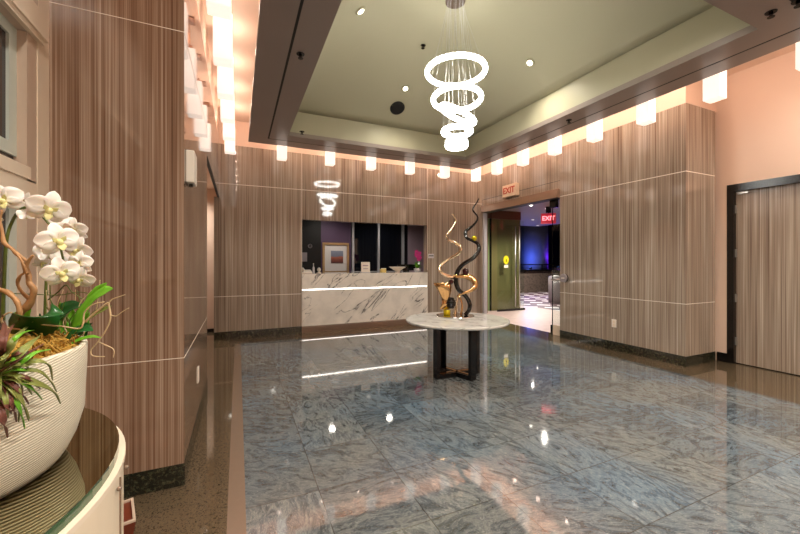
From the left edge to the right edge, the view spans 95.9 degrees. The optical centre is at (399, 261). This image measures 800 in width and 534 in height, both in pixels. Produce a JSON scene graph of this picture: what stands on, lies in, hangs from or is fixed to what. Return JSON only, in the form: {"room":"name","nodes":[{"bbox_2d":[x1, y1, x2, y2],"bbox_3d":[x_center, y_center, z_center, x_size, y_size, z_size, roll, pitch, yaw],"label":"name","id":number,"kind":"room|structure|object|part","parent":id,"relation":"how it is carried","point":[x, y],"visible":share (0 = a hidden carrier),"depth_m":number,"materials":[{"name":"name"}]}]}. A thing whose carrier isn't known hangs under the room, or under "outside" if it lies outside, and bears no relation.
{"room":"hotel lobby","nodes":[
{"label":"hotel lobby","id":0,"kind":"room"},
{"bbox_2d":[0,0,37,316],"bbox_3d":[-1.055,-0.540,-0.018,0.200,3.620,7.230,0,0,-24],"label":"wall","id":1,"kind":"structure","parent":0,"point":[26,45],"depth_m":1.63,"materials":[{"name":"paint"}]},
{"bbox_2d":[0,0,48,329],"bbox_3d":[-1.397,-0.540,0.952,0.090,3.620,1.880,0,0,-24],"label":"window","id":2,"kind":"structure","parent":1,"relation":"in","point":[34,19],"depth_m":1.60,"materials":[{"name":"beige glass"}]},
{"bbox_3d":[-1.397,-0.345,0.894,0.011,1.390,1.575,0,0,-24],"label":"sash","id":3,"kind":"part","parent":2,"relation":"part of","materials":[{"name":"paint"}]},
{"bbox_3d":[-1.369,-0.365,0.900,0.038,0.130,1.762,0,0,-24],"label":"transom rail","id":4,"kind":"part","parent":2,"relation":"part of","materials":[{"name":"paint"}]},
{"bbox_3d":[-1.354,-1.120,0.930,0.030,0.160,1.805,0,0,-24],"label":"head moulding","id":5,"kind":"part","parent":2,"relation":"part of","materials":[{"name":"paint"}]},
{"bbox_3d":[-1.741,-0.540,1.763,0.004,3.620,0.118,0,0,-24],"label":"casing","id":6,"kind":"part","parent":2,"relation":"part of","materials":[{"name":"paint"}]},
{"bbox_2d":[49,0,218,497],"bbox_3d":[-2.387,-0.330,3.887,0.623,3.200,4.294,0,0,-24],"label":"wall","id":7,"kind":"structure","parent":0,"point":[128,78],"depth_m":1.97,"materials":[{"name":"brown wood"}]},
{"bbox_3d":[-1.833,1.208,2.688,0.593,0.124,1.654,0,0,-24],"label":"baseboard","id":8,"kind":"part","parent":7,"relation":"part of","materials":[{"name":"stone"}]},
{"bbox_2d":[186,150,196,186],"bbox_3d":[-1.281,-0.557,2.226,0.045,0.205,0.230,0,0,-24],"label":"alarm box","id":9,"kind":"object","parent":7,"relation":"attached to","point":[191,158],"visible":1,"depth_m":2.13,"materials":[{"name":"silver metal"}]},
{"bbox_2d":[197,366,198,382],"bbox_3d":[-1.541,0.860,2.761,0.008,0.116,0.072,0,0,-24],"label":"wall outlet","id":10,"kind":"object","parent":7,"relation":"attached to","point":[198,366],"visible":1,"depth_m":2.74,"materials":[{"name":"paint"}]},
{"bbox_2d":[197,0,218,137],"bbox_3d":[-2.362,-2.140,3.851,0.579,0.420,4.180,0,0,-24],"label":"wall","id":11,"kind":"structure","parent":0,"point":[200,6],"depth_m":3.75,"materials":[{"name":"beige paint"}]},
{"bbox_2d":[207,167,213,188],"bbox_3d":[-3.158,-1.380,4.847,2.600,0.100,3.370,0,0,-24],"label":"ceiling","id":12,"kind":"structure","parent":0,"point":[209,181],"depth_m":6.04,"materials":[{"name":"paint"}]},
{"bbox_2d":[207,189,216,328],"bbox_3d":[-3.866,-0.230,6.426,2.600,3.000,0.110,0,0,-24],"label":"wall","id":13,"kind":"structure","parent":0,"point":[211,193],"depth_m":6.56,"materials":[{"name":"beige paint"}]},
{"bbox_2d":[302,221,350,272],"bbox_3d":[-2.191,-0.080,8.826,2.020,2.700,0.100,0,0,-24],"label":"wall","id":14,"kind":"structure","parent":0,"point":[311,230],"depth_m":8.87,"materials":[{"name":"paint"}]},
{"bbox_2d":[302,252,306,261],"bbox_3d":[-2.304,-0.120,8.712,0.120,0.220,0.015,0,0,-24],"label":"notice sign","id":15,"kind":"object","parent":14,"relation":"attached to","point":[304,254],"visible":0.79,"depth_m":8.70,"materials":[{"name":"white paper"}]},
{"bbox_2d":[322,242,348,271],"bbox_3d":[-1.601,-0.100,9.013,0.670,0.760,0.040,0,0,-24],"label":"framed picture","id":16,"kind":"object","parent":14,"relation":"attached to","point":[335,256],"visible":0.9,"depth_m":9.00,"materials":[{"name":"gold metal"}]},
{"bbox_2d":[331,251,342,262],"bbox_3d":[-1.572,-0.125,9.023,0.310,0.310,0.006,0,0,-24],"label":"print","id":17,"kind":"object","parent":16,"relation":"attached to","point":[336,256],"depth_m":9.02},
{"bbox_2d":[351,223,407,271],"bbox_3d":[-0.521,-0.080,9.563,1.630,2.700,0.120,0,0,-24],"label":"window","id":18,"kind":"structure","parent":14,"relation":"in","point":[381,245],"depth_m":9.54,"materials":[{"name":"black glass"}]},
{"bbox_3d":[-0.575,0.265,9.523,1.500,0.050,0.090,0,0,-24],"label":"sill","id":19,"kind":"part","parent":18,"relation":"part of","materials":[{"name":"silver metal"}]},
{"bbox_2d":[214,118,487,339],"bbox_3d":[-0.382,-0.540,7.136,6.140,3.620,0.204,0,0,-24],"label":"wall","id":20,"kind":"structure","parent":0,"point":[258,206],"depth_m":6.37,"materials":[{"name":"brown wood"}]},
{"bbox_3d":[-2.411,1.206,6.199,1.390,0.127,0.154,0,0,-24],"label":"baseboard","id":21,"kind":"part","parent":20,"relation":"part of","materials":[{"name":"stone"}]},
{"bbox_2d":[408,225,423,271],"bbox_3d":[0.961,-0.080,9.044,0.650,2.700,2.280,0,0,-24],"label":"wall","id":22,"kind":"structure","parent":0,"point":[415,233],"depth_m":9.95,"materials":[{"name":"purple paint"}]},
{"bbox_2d":[124,292,799,533],"bbox_3d":[3.679,1.295,8.662,18.200,0.050,19.200,0,0,-24],"label":"floor","id":23,"kind":"structure","parent":0,"point":[351,431],"depth_m":2.55,"materials":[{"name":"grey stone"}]},
{"bbox_2d":[0,408,128,533],"bbox_3d":[-0.898,0.855,0.659,0.630,0.830,1.218,0,0,-24],"label":"console table","id":24,"kind":"object","parent":23,"relation":"on","point":[82,492],"visible":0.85,"depth_m":0.73,"materials":[{"name":"beige wood"}]},
{"bbox_2d":[0,185,128,498],"bbox_3d":[-0.925,0.122,0.737,0.575,0.636,0.575,0,0,-5],"label":"planter","id":25,"kind":"object","parent":24,"relation":"on","point":[43,359],"visible":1,"depth_m":0.80,"materials":[{"name":"ceramic"}]},
{"bbox_3d":[-1.003,-0.157,0.914,0.083,0.079,0.016,0,0,-21],"label":"orchid flower","id":26,"kind":"part","parent":25,"relation":"part of","materials":[{"name":"white plant"}]},
{"bbox_3d":[-0.946,-0.124,0.913,0.010,0.033,0.037,0,0,32],"label":"orchid flower","id":27,"kind":"part","parent":25,"relation":"part of","materials":[{"name":"white plant"}]},
{"bbox_3d":[-0.971,-0.156,0.948,0.060,0.050,0.025,0,0,3],"label":"orchid flower","id":28,"kind":"part","parent":25,"relation":"part of","materials":[{"name":"white plant"}]},
{"bbox_3d":[-0.945,0.048,0.931,0.172,0.378,0.118,0,0,-24],"label":"orchid stem","id":29,"kind":"part","parent":25,"relation":"part of","materials":[{"name":"plant"}]},
{"bbox_3d":[-0.949,-0.002,0.957,0.021,0.037,0.044,0,0,-3],"label":"orchid flower","id":30,"kind":"part","parent":25,"relation":"part of","materials":[{"name":"white plant"}]},
{"bbox_3d":[-0.924,-0.032,0.947,0.017,0.057,0.063,0,0,23],"label":"orchid flower","id":31,"kind":"part","parent":25,"relation":"part of","materials":[{"name":"white plant"}]},
{"bbox_2d":[0,334,87,498],"bbox_3d":[-0.945,0.314,0.703,0.511,0.252,0.511,0,0,-24],"label":"bowl","id":32,"kind":"object","parent":25,"relation":"on","point":[42,403],"depth_m":0.70,"materials":[{"name":"ceramic"}]},
{"bbox_3d":[-0.961,0.082,1.016,0.088,0.303,0.007,0,0,-1],"label":"orchid stem","id":33,"kind":"part","parent":25,"relation":"part of","materials":[{"name":"green plant"}]},
{"bbox_3d":[-0.847,-0.135,0.873,0.032,0.075,0.085,0,0,31],"label":"orchid flower","id":34,"kind":"part","parent":25,"relation":"part of","materials":[{"name":"white plant"}]},
{"bbox_3d":[-0.819,-0.056,0.862,0.018,0.076,0.082,0,0,34],"label":"orchid flower","id":35,"kind":"part","parent":25,"relation":"part of","materials":[{"name":"white plant"}]},
{"bbox_3d":[-0.881,-0.021,0.948,0.025,0.058,0.067,0,0,17],"label":"orchid flower","id":36,"kind":"part","parent":25,"relation":"part of","materials":[{"name":"white plant"}]},
{"bbox_3d":[-0.812,0.021,0.863,0.021,0.068,0.073,0,0,40],"label":"orchid flower","id":37,"kind":"part","parent":25,"relation":"part of","materials":[{"name":"white plant"}]},
{"bbox_3d":[-0.871,-0.107,0.930,0.060,0.051,0.022,0,0,-28],"label":"orchid flower","id":38,"kind":"part","parent":25,"relation":"part of","materials":[{"name":"white plant"}]},
{"bbox_3d":[-0.838,-0.087,0.931,0.064,0.054,0.021,0,0,-3],"label":"orchid flower","id":39,"kind":"part","parent":25,"relation":"part of","materials":[{"name":"white plant"}]},
{"bbox_3d":[-0.829,-0.035,0.932,0.065,0.059,0.025,0,0,-14],"label":"orchid flower","id":40,"kind":"part","parent":25,"relation":"part of","materials":[{"name":"white plant"}]},
{"bbox_3d":[-0.810,-0.001,0.914,0.064,0.055,0.013,0,0,-3],"label":"orchid flower","id":41,"kind":"part","parent":25,"relation":"part of","materials":[{"name":"white plant"}]},
{"bbox_3d":[-0.810,0.038,0.915,0.062,0.052,0.033,0,0,-24],"label":"orchid flower","id":42,"kind":"part","parent":25,"relation":"part of","materials":[{"name":"white plant"}]},
{"bbox_3d":[-0.901,0.468,0.658,0.624,0.012,1.218,0,0,-24],"label":"moulding","id":43,"kind":"part","parent":24,"relation":"part of","materials":[{"name":"paint"}]},
{"bbox_2d":[124,498,135,533],"bbox_3d":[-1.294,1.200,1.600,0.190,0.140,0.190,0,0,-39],"label":"waste bin","id":44,"kind":"object","parent":23,"relation":"on","point":[129,509],"visible":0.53,"depth_m":1.61,"materials":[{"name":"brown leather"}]},
{"bbox_2d":[302,271,427,332],"bbox_3d":[-0.728,0.740,7.230,2.523,1.060,0.710,0,0,-24],"label":"reception desk","id":45,"kind":"object","parent":23,"relation":"on","point":[331,301],"visible":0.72,"depth_m":6.83,"materials":[{"name":"stone"}]},
{"bbox_2d":[302,267,311,273],"bbox_3d":[-1.717,0.154,6.627,0.180,0.112,0.180,0,0,-24],"label":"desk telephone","id":46,"kind":"object","parent":45,"relation":"on","point":[304,271],"visible":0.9,"depth_m":6.56,"materials":[{"name":"white plastic"}]},
{"bbox_2d":[360,262,369,272],"bbox_3d":[-0.687,0.105,7.155,0.180,0.210,0.100,0,0,-24],"label":"sign","id":47,"kind":"object","parent":45,"relation":"on","point":[365,266],"visible":1,"depth_m":7.13,"materials":[{"name":"white paper"}]},
{"bbox_3d":[-0.595,0.357,6.933,2.523,0.255,0.060,0,0,-24],"label":"panel","id":48,"kind":"part","parent":45,"relation":"part of","materials":[{"name":"stone"}]},
{"bbox_3d":[-0.595,0.824,6.933,2.523,0.632,0.060,0,0,-24],"label":"panel","id":49,"kind":"part","parent":45,"relation":"part of","materials":[{"name":"stone"}]},
{"bbox_2d":[302,271,427,274],"bbox_3d":[-0.728,0.220,7.230,2.523,0.020,0.710,0,0,-24],"label":"countertop","id":50,"kind":"structure","parent":45,"relation":"on","point":[322,273],"depth_m":7.10,"materials":[{"name":"stone"}]},
{"bbox_2d":[390,267,404,271],"bbox_3d":[-0.052,0.154,7.483,0.360,0.112,0.360,0,0,-24],"label":"bowl","id":51,"kind":"object","parent":45,"relation":"on","point":[396,269],"visible":0.91,"depth_m":7.38,"materials":[{"name":"beige ceramic"}]},
{"bbox_2d":[397,264,414,271],"bbox_3d":[0.138,0.130,7.787,0.420,0.160,0.100,0,0,-24],"label":"computer monitor","id":52,"kind":"object","parent":45,"relation":"on","point":[408,267],"visible":0.75,"depth_m":7.78,"materials":[{"name":"black plastic"}]},
{"bbox_2d":[413,250,421,271],"bbox_3d":[0.364,-0.025,7.686,0.224,0.471,0.240,0,0,-4],"label":"potted orchid","id":53,"kind":"object","parent":45,"relation":"on","point":[417,253],"visible":1,"depth_m":7.62,"materials":[{"name":"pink plant"}]},
{"bbox_2d":[406,312,509,380],"bbox_3d":[0.637,0.953,4.044,1.144,0.635,1.144,0,0,-24],"label":"round table","id":54,"kind":"object","parent":23,"relation":"on","point":[480,321],"visible":0.98,"depth_m":3.91,"materials":[{"name":"stone"}]},
{"bbox_3d":[0.399,0.975,3.943,0.042,0.590,0.091,0,0,-24],"label":"leg","id":55,"kind":"part","parent":54,"relation":"part of","materials":[{"name":"black metal"}]},
{"bbox_3d":[0.497,0.975,4.211,0.090,0.590,0.040,0,0,-40],"label":"leg","id":56,"kind":"part","parent":54,"relation":"part of","materials":[{"name":"black metal"}]},
{"bbox_2d":[433,198,480,318],"bbox_3d":[0.656,-0.056,4.239,0.472,1.383,0.450,0,0,36],"label":"sculpture","id":57,"kind":"object","parent":54,"relation":"on","point":[444,289],"visible":1,"depth_m":4.22,"materials":[{"name":"gold metal"}]},
{"bbox_2d":[433,283,451,308],"bbox_3d":[0.500,0.400,4.246,0.218,0.311,0.124,0,0,-5],"label":"vase","id":58,"kind":"object","parent":57,"relation":"attached to","point":[444,289],"depth_m":4.21,"materials":[{"name":"gold metal"}]},
{"bbox_2d":[436,312,473,318],"bbox_3d":[0.647,0.628,4.245,0.450,0.014,0.450,0,0,-24],"label":"tray","id":59,"kind":"object","parent":57,"relation":"attached to","point":[453,315],"depth_m":4.19,"materials":[{"name":"silver metal"}]},
{"bbox_3d":[0.659,0.507,4.251,0.062,0.248,0.092,0,0,-24],"label":"gold leg","id":60,"kind":"part","parent":57,"relation":"part of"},
{"bbox_3d":[0.706,0.502,4.210,0.040,0.239,0.066,0,0,-43],"label":"gold leg","id":61,"kind":"part","parent":57,"relation":"part of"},
{"bbox_3d":[0.777,0.975,3.877,0.090,0.590,0.040,0,0,-40],"label":"leg","id":62,"kind":"part","parent":54,"relation":"part of","materials":[{"name":"black metal"}]},
{"bbox_3d":[0.874,0.975,4.145,0.042,0.590,0.091,0,0,-24],"label":"leg","id":63,"kind":"part","parent":54,"relation":"part of","materials":[{"name":"black metal"}]},
{"bbox_2d":[497,220,524,311],"bbox_3d":[2.911,0.095,9.398,0.900,2.350,0.078,0,0,-24],"label":"door","id":64,"kind":"structure","parent":23,"relation":"on","point":[506,259],"depth_m":9.40,"materials":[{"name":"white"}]},
{"bbox_3d":[2.903,1.245,9.416,0.900,0.050,0.040,0,0,-24],"label":"door rail","id":65,"kind":"part","parent":64,"relation":"part of","materials":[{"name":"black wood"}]},
{"bbox_2d":[520,268,559,292],"bbox_3d":[5.718,0.790,16.216,5.500,0.960,2.080,0,0,-24],"label":"wall","id":66,"kind":"structure","parent":23,"relation":"on","point":[531,280],"depth_m":15.15,"materials":[{"name":"stone"}]},
{"bbox_2d":[520,225,547,268],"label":"window","id":67,"kind":"structure","parent":66,"relation":"on","point":[533,239],"depth_m":15.76,"materials":[{"name":"glass"}]},
{"bbox_2d":[520,264,559,269],"bbox_3d":[6.084,0.200,15.400,5.300,0.220,0.030,0,0,-24],"label":"metal railing","id":68,"kind":"object","parent":66,"relation":"on","point":[520,264],"visible":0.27,"depth_m":15.34,"materials":[{"name":"black metal"}]},
{"bbox_3d":[6.084,0.110,15.400,5.300,0.040,0.030,0,0,-24],"label":"rail","id":69,"kind":"part","parent":68,"relation":"part of","materials":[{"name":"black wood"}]},
{"bbox_2d":[548,275,559,303],"bbox_3d":[4.832,0.840,11.182,0.440,0.860,0.440,0,0,-24],"label":"round planter","id":70,"kind":"object","parent":23,"relation":"on","point":[556,284],"visible":0.68,"depth_m":11.00,"materials":[{"name":"silver metal"}]},
{"bbox_2d":[203,0,795,122],"bbox_3d":[1.410,-2.400,2.588,6.890,0.100,9.970,0,0,-24],"label":"ceiling","id":71,"kind":"structure","parent":0,"point":[245,13],"depth_m":4.09,"materials":[{"name":"paint"}]},
{"bbox_2d":[206,0,230,19],"bbox_3d":[-1.193,-2.002,2.380,0.144,0.695,0.144,0,0,-24],"label":"lamp","id":72,"kind":"object","parent":71,"relation":"attached to","point":[218,8],"visible":1,"depth_m":2.36,"materials":[{"name":"white glass"}]},
{"bbox_2d":[213,14,232,67],"bbox_3d":[-1.471,-2.002,3.001,0.144,0.695,0.144,0,0,-24],"label":"lamp","id":73,"kind":"object","parent":71,"relation":"attached to","point":[222,28],"visible":0.75,"depth_m":2.94,"materials":[{"name":"white glass"}]},
{"bbox_2d":[217,58,233,100],"bbox_3d":[-1.749,-2.002,3.622,0.144,0.695,0.144,0,0,-24],"label":"lamp","id":74,"kind":"object","parent":71,"relation":"attached to","point":[225,76],"visible":0.54,"depth_m":3.56,"materials":[{"name":"white glass"}]},
{"bbox_2d":[220,99,233,123],"bbox_3d":[-2.027,-2.002,4.242,0.144,0.695,0.144,0,0,-24],"label":"lamp","id":75,"kind":"object","parent":71,"relation":"attached to","point":[226,106],"visible":0.48,"depth_m":4.18,"materials":[{"name":"white glass"}]},
{"bbox_2d":[223,110,234,140],"bbox_3d":[-2.305,-2.002,4.862,0.144,0.695,0.144,0,0,-24],"label":"lamp","id":76,"kind":"object","parent":71,"relation":"attached to","point":[228,129],"visible":0.54,"depth_m":4.81,"materials":[{"name":"white glass"}]},
{"bbox_2d":[225,140,234,154],"bbox_3d":[-2.583,-2.002,5.483,0.144,0.695,0.144,0,0,-24],"label":"lamp","id":77,"kind":"object","parent":71,"relation":"attached to","point":[229,145],"visible":0.43,"depth_m":5.42,"materials":[{"name":"white glass"}]},
{"bbox_2d":[277,145,286,160],"bbox_3d":[-1.910,-2.002,5.840,0.144,0.695,0.144,0,0,-24],"label":"lamp","id":78,"kind":"object","parent":71,"relation":"attached to","point":[281,150],"visible":0.39,"depth_m":5.77,"materials":[{"name":"white glass"}]},
{"bbox_2d":[325,151,334,165],"bbox_3d":[-1.194,-2.002,6.160,0.144,0.695,0.144,0,0,-24],"label":"lamp","id":79,"kind":"object","parent":71,"relation":"attached to","point":[329,156],"visible":0.42,"depth_m":6.10,"materials":[{"name":"white glass"}]},
{"bbox_2d":[366,157,375,170],"bbox_3d":[-0.518,-2.002,6.463,0.144,0.695,0.144,0,0,-24],"label":"lamp","id":80,"kind":"object","parent":71,"relation":"attached to","point":[370,161],"visible":0.41,"depth_m":6.41,"materials":[{"name":"white glass"}]},
{"bbox_2d":[405,161,414,174],"bbox_3d":[0.184,-2.002,6.778,0.144,0.695,0.144,0,0,-24],"label":"lamp","id":81,"kind":"object","parent":71,"relation":"attached to","point":[409,166],"visible":0.38,"depth_m":6.72,"materials":[{"name":"white glass"}]},
{"bbox_2d":[440,166,449,178],"bbox_3d":[0.878,-2.002,7.089,0.144,0.695,0.144,0,0,-24],"label":"lamp","id":82,"kind":"object","parent":71,"relation":"attached to","point":[444,170],"visible":0.37,"depth_m":7.03,"materials":[{"name":"white glass"}]},
{"bbox_2d":[471,167,480,181],"bbox_3d":[1.553,-2.002,7.391,0.144,0.695,0.144,0,0,-24],"label":"lamp","id":83,"kind":"object","parent":71,"relation":"attached to","point":[476,173],"visible":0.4,"depth_m":7.34,"materials":[{"name":"white glass"}]},
{"bbox_2d":[492,159,501,174],"bbox_3d":[1.823,-2.002,6.789,0.144,0.695,0.144,0,0,-24],"label":"lamp","id":84,"kind":"object","parent":71,"relation":"attached to","point":[496,165],"visible":0.39,"depth_m":6.73,"materials":[{"name":"white glass"}]},
{"bbox_2d":[517,148,528,165],"bbox_3d":[2.101,-2.002,6.169,0.144,0.695,0.144,0,0,-24],"label":"lamp","id":85,"kind":"object","parent":71,"relation":"attached to","point":[522,156],"visible":0.42,"depth_m":6.12,"materials":[{"name":"white glass"}]},
{"bbox_2d":[248,0,799,169],"bbox_3d":[0.611,-1.890,4.093,4.177,0.060,5.130,0,0,-24],"label":"ceiling soffit","id":86,"kind":"object","parent":71,"relation":"attached to","point":[285,28],"visible":0.98,"depth_m":3.60,"materials":[{"name":"paint"}]},
{"bbox_2d":[296,52,304,59],"bbox_3d":[-0.890,-1.840,3.228,0.072,0.040,0.072,0,0,-24],"label":"sprinkler","id":87,"kind":"object","parent":86,"relation":"attached to","point":[300,54],"visible":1,"depth_m":3.22,"materials":[{"name":"brown metal"}]},
{"bbox_2d":[764,9,777,18],"bbox_3d":[2.760,-1.840,2.686,0.072,0.040,0.072,0,0,-24],"label":"sprinkler","id":88,"kind":"object","parent":86,"relation":"attached to","point":[771,12],"visible":1,"depth_m":2.68,"materials":[{"name":"brown metal"}]},
{"bbox_2d":[791,0,799,8],"bbox_3d":[2.836,-1.840,2.573,0.072,0.040,0.072,0,0,-24],"label":"sprinkler","id":89,"kind":"object","parent":86,"relation":"attached to","point":[795,2],"visible":1,"depth_m":2.57,"materials":[{"name":"brown metal"}]},
{"bbox_2d":[548,135,561,155],"bbox_3d":[2.379,-2.002,5.548,0.144,0.695,0.144,0,0,-24],"label":"lamp","id":90,"kind":"object","parent":71,"relation":"attached to","point":[555,144],"visible":0.38,"depth_m":5.50,"materials":[{"name":"white glass"}]},
{"bbox_2d":[587,119,602,142],"bbox_3d":[2.657,-2.002,4.928,0.144,0.695,0.144,0,0,-24],"label":"lamp","id":91,"kind":"object","parent":71,"relation":"attached to","point":[595,129],"visible":0.39,"depth_m":4.88,"materials":[{"name":"white glass"}]},
{"bbox_2d":[636,98,655,125],"bbox_3d":[2.935,-2.002,4.307,0.144,0.695,0.144,0,0,-24],"label":"lamp","id":92,"kind":"object","parent":71,"relation":"attached to","point":[646,111],"visible":0.39,"depth_m":4.26,"materials":[{"name":"white glass"}]},
{"bbox_2d":[703,70,726,103],"bbox_3d":[3.213,-2.002,3.687,0.144,0.695,0.144,0,0,-24],"label":"lamp","id":93,"kind":"object","parent":71,"relation":"attached to","point":[715,86],"visible":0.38,"depth_m":3.64,"materials":[{"name":"white glass"}]},
{"bbox_2d":[796,41,799,70],"bbox_3d":[3.491,-2.002,3.066,0.144,0.695,0.144,0,0,-24],"label":"lamp","id":94,"kind":"object","parent":71,"relation":"attached to","point":[797,43],"visible":0.56,"depth_m":3.09,"materials":[{"name":"white glass"}]},
{"bbox_2d":[488,211,520,310],"bbox_3d":[2.346,-0.040,9.412,1.980,2.620,0.100,0,0,-24],"label":"glass","id":95,"kind":"object","parent":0,"point":[501,231],"visible":0.57,"depth_m":9.54,"materials":[{"name":"green glass"}]},
{"bbox_2d":[290,0,749,156],"bbox_3d":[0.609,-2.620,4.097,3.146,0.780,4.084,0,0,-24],"label":"ceiling","id":96,"kind":"structure","parent":0,"point":[364,63],"depth_m":4.52,"materials":[{"name":"paint"}]},
{"bbox_2d":[355,6,364,14],"bbox_3d":[-0.417,-2.616,3.739,0.113,0.089,0.116,0,0,-24],"label":"recessed light","id":97,"kind":"object","parent":96,"relation":"attached to","point":[360,10],"visible":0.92,"depth_m":3.72,"materials":[{"name":"paint"}]},
{"bbox_2d":[390,101,404,114],"bbox_3d":[-0.044,-2.434,5.699,0.236,0.158,0.218,0,0,-24],"label":"ceiling speaker","id":98,"kind":"object","parent":96,"relation":"attached to","point":[398,107],"visible":1,"depth_m":5.66},
{"bbox_2d":[401,85,408,91],"bbox_3d":[0.078,-2.613,5.413,0.116,0.081,0.117,0,0,-24],"label":"recessed light","id":99,"kind":"object","parent":96,"relation":"attached to","point":[404,88],"visible":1,"depth_m":5.39,"materials":[{"name":"paint"}]},
{"bbox_2d":[425,0,487,150],"bbox_3d":[0.621,-2.119,4.000,0.692,1.722,0.692,0,0,-24],"label":"chandelier","id":100,"kind":"object","parent":96,"relation":"hanging from","point":[455,142],"visible":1,"depth_m":3.93,"materials":[{"name":"silver metal"}]},
{"bbox_2d":[526,58,534,66],"bbox_3d":[1.665,-2.554,4.605,0.112,0.092,0.116,0,0,-24],"label":"recessed light","id":101,"kind":"object","parent":96,"relation":"attached to","point":[530,62],"visible":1,"depth_m":4.59,"materials":[{"name":"paint"}]},
{"bbox_2d":[502,199,559,226],"bbox_3d":[4.296,-1.415,9.486,5.200,0.130,7.000,0,0,-24],"label":"ceiling","id":102,"kind":"structure","parent":0,"point":[528,212],"depth_m":9.85,"materials":[{"name":"purple paint"}]},
{"bbox_2d":[541,206,555,223],"bbox_3d":[3.618,-1.160,8.799,0.340,0.450,0.060,0,0,21],"label":"exit sign","id":103,"kind":"object","parent":102,"relation":"hanging from","point":[546,218],"visible":0.91,"depth_m":8.78,"materials":[{"name":"red plastic"}]},
{"bbox_2d":[482,103,714,366],"bbox_3d":[2.913,-0.330,6.368,0.634,3.200,4.100,0,0,-24],"label":"wall","id":104,"kind":"structure","parent":0,"point":[637,202],"depth_m":4.89,"materials":[{"name":"brown wood"}]},
{"bbox_2d":[502,183,518,197],"bbox_3d":[2.179,-1.405,7.113,0.104,0.240,0.380,0,0,-24],"label":"exit sign","id":105,"kind":"object","parent":104,"relation":"attached to","point":[511,190],"visible":1,"depth_m":7.05,"materials":[{"name":"plastic"}]},
{"bbox_2d":[481,189,559,335],"bbox_3d":[2.304,0.020,7.048,0.190,2.500,2.080,0,0,-24],"label":"door frame","id":106,"kind":"structure","parent":104,"relation":"in","point":[553,196],"depth_m":6.98,"materials":[{"name":"brown wood"}]},
{"bbox_3d":[2.746,1.185,6.233,0.040,0.170,0.230,0,0,-24],"label":"rail","id":107,"kind":"part","parent":106,"relation":"part of","materials":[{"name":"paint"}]},
{"bbox_2d":[560,274,567,281],"bbox_3d":[2.714,0.265,5.970,0.069,0.140,0.140,0,0,-24],"label":"door handle","id":108,"kind":"object","parent":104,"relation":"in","point":[563,277],"depth_m":5.95,"materials":[{"name":"silver metal"}]},
{"bbox_2d":[612,319,615,327],"bbox_3d":[3.086,0.885,5.207,0.008,0.116,0.072,0,0,-24],"label":"wall outlet","id":109,"kind":"object","parent":104,"relation":"attached to","point":[613,320],"visible":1,"depth_m":5.20,"materials":[{"name":"paint"}]},
{"bbox_3d":[3.367,1.208,5.355,0.634,0.123,1.880,0,0,-24],"label":"baseboard","id":110,"kind":"part","parent":104,"relation":"part of","materials":[{"name":"stone"}]},
{"bbox_2d":[482,80,716,174],"bbox_3d":[2.944,-2.140,6.390,0.680,0.420,4.086,0,0,-24],"label":"wall","id":111,"kind":"structure","parent":0,"point":[692,94],"depth_m":5.05,"materials":[{"name":"beige paint"}]},
{"bbox_2d":[715,50,799,359],"bbox_3d":[4.955,-0.540,2.918,0.150,3.620,7.674,0,0,-24],"label":"wall","id":112,"kind":"structure","parent":0,"point":[757,125],"depth_m":4.35,"materials":[{"name":"beige paint"}]},
{"bbox_2d":[717,352,726,362],"bbox_3d":[5.268,1.212,2.018,0.015,0.115,5.774,0,0,-24],"label":"baseboard","id":113,"kind":"structure","parent":112,"relation":"attached to","point":[722,357],"depth_m":4.60,"materials":[{"name":"black stone"}]},
{"bbox_2d":[727,174,799,374],"bbox_3d":[4.441,0.151,4.061,0.154,2.237,1.169,0,0,-24],"label":"door","id":114,"kind":"structure","parent":112,"relation":"in","point":[763,216],"depth_m":4.27,"materials":[{"name":"brown wood"}]},
{"label":"outside","id":115,"kind":"structure","parent":0,"visible":0},
{"bbox_2d":[548,224,559,267],"bbox_3d":[7.992,-0.830,12.732,9.000,4.200,12.700,0,0,-24],"label":"wall","id":116,"kind":"structure","parent":115,"point":[556,228],"depth_m":19.66,"materials":[{"name":"black paint"}]}
]}

